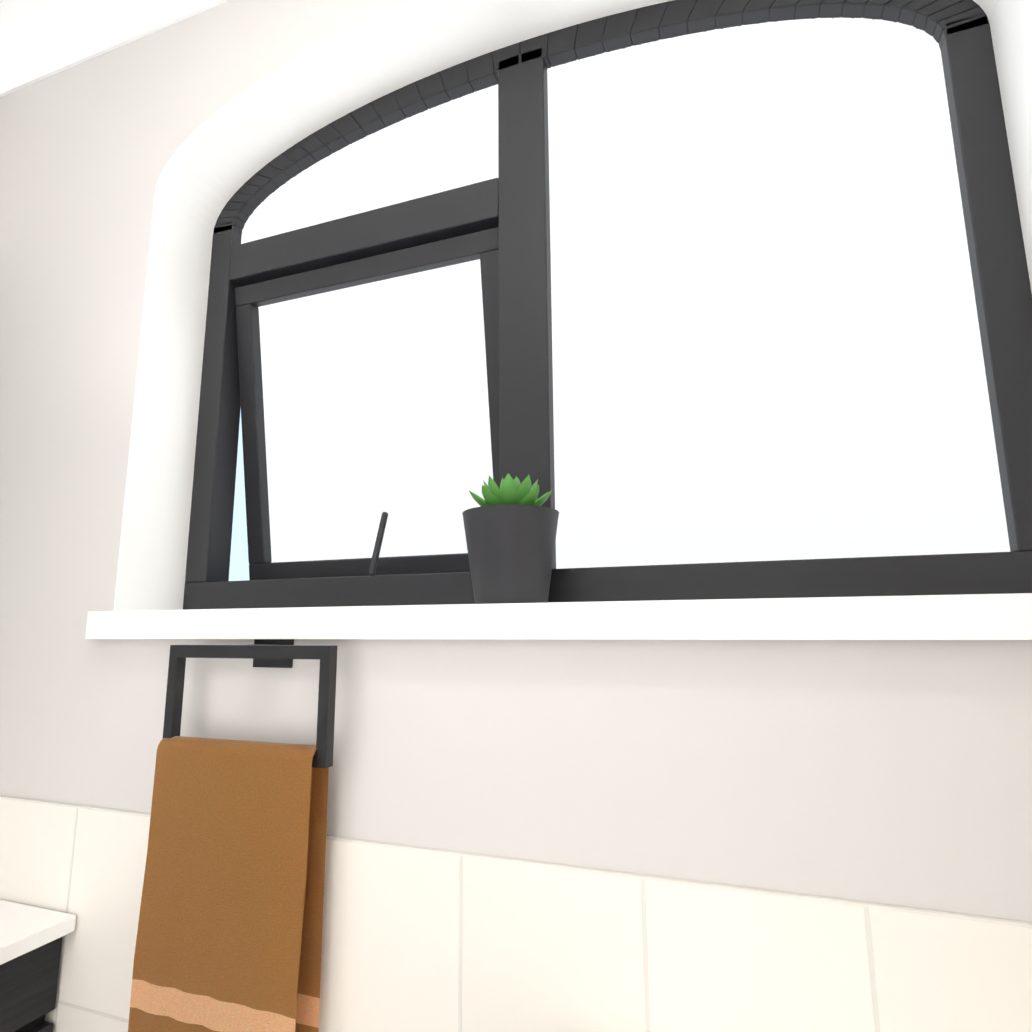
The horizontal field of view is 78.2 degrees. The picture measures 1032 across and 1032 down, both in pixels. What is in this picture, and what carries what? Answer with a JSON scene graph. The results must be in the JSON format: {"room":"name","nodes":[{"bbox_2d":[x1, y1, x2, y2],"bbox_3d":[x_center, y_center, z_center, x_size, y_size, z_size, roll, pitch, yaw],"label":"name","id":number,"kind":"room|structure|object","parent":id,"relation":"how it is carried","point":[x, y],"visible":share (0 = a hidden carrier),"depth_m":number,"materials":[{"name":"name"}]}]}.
{"room":"bathroom","nodes":[
{"label":"bathroom","id":0,"kind":"room"},
{"bbox_2d":[0,0,1031,922],"bbox_3d":[-0.103,0.203,0.877,1.900,2.400,0.220,-4,-10,19],"label":"wall","id":1,"kind":"structure","parent":0,"point":[890,772],"depth_m":0.75,"materials":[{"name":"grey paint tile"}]},
{"bbox_2d":[0,80,15,96],"bbox_3d":[-1.448,-1.100,0.037,0.097,0.097,2.660,-4,-10,19],"label":"crown molding","id":2,"kind":"structure","parent":1,"relation":"attached to","point":[5,89],"depth_m":1.26,"materials":[{"name":"white paint"}]},
{"bbox_2d":[0,0,228,90],"bbox_3d":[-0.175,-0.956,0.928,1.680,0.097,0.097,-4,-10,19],"label":"ceiling","id":3,"kind":"structure","parent":1,"relation":"attached to","point":[41,40],"depth_m":1.18,"materials":[{"name":"white paint"}]},
{"bbox_2d":[128,639,337,1031],"bbox_3d":[-0.330,0.387,0.772,0.250,0.475,0.071,-4,-10,19],"label":"towel rail","id":4,"kind":"object","parent":1,"relation":"attached to","point":[229,932],"visible":1,"depth_m":0.74,"materials":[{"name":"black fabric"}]},
{"bbox_2d":[0,795,1031,1031],"bbox_3d":[-0.133,0.875,0.652,1.892,1.000,0.008,-4,-10,19],"label":"wall tiles","id":5,"kind":"structure","parent":1,"relation":"attached to","point":[418,939],"depth_m":0.66,"materials":[{"name":"white tile"}]},
{"bbox_2d":[85,0,1031,639],"bbox_3d":[-0.015,-0.308,0.866,1.270,0.933,0.142,-4,-10,19],"label":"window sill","id":6,"kind":"structure","parent":1,"relation":"attached to","point":[221,156],"depth_m":0.98,"materials":[{"name":"white paint"}]},
{"bbox_2d":[462,473,558,603],"bbox_3d":[-0.006,0.031,0.808,0.124,0.164,0.124,-4,-10,19],"label":"plant","id":7,"kind":"object","parent":6,"relation":"on","point":[510,526],"visible":1,"depth_m":0.76,"materials":[{"name":"green plant"}]},
{"bbox_2d":[183,0,1031,609],"bbox_3d":[0.032,-0.307,0.995,1.220,0.893,0.147,-4,-10,19],"label":"window","id":8,"kind":"structure","parent":1,"relation":"in","point":[701,300],"depth_m":0.89,"materials":[{"name":"black"}]},
{"bbox_3d":[-0.580,1.221,-0.662,2.300,0.120,3.080,-4,-10,19],"label":"floor","id":9,"kind":"structure","parent":0,"visible":0},
{"bbox_2d":[0,940,61,1031],"bbox_3d":[-1.074,0.881,0.183,0.430,0.844,1.493,-4,-10,19],"label":"bathroom vanity","id":10,"kind":"object","parent":9,"relation":"on","point":[28,987],"depth_m":0.83,"materials":[{"name":"black wood"}]},
{"bbox_2d":[0,900,75,967],"bbox_3d":[-1.072,0.452,0.238,0.452,0.020,1.524,-4,-10,19],"label":"countertop","id":11,"kind":"structure","parent":10,"relation":"on","point":[24,929],"depth_m":0.84,"materials":[{"name":"white stone"}]},
{"label":"outside","id":12,"kind":"structure","parent":0,"visible":0},
{"bbox_2d":[229,409,248,580],"bbox_3d":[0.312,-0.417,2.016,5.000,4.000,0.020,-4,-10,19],"label":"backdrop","id":13,"kind":"structure","parent":12,"point":[239,567],"depth_m":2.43,"materials":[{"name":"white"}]}
]}

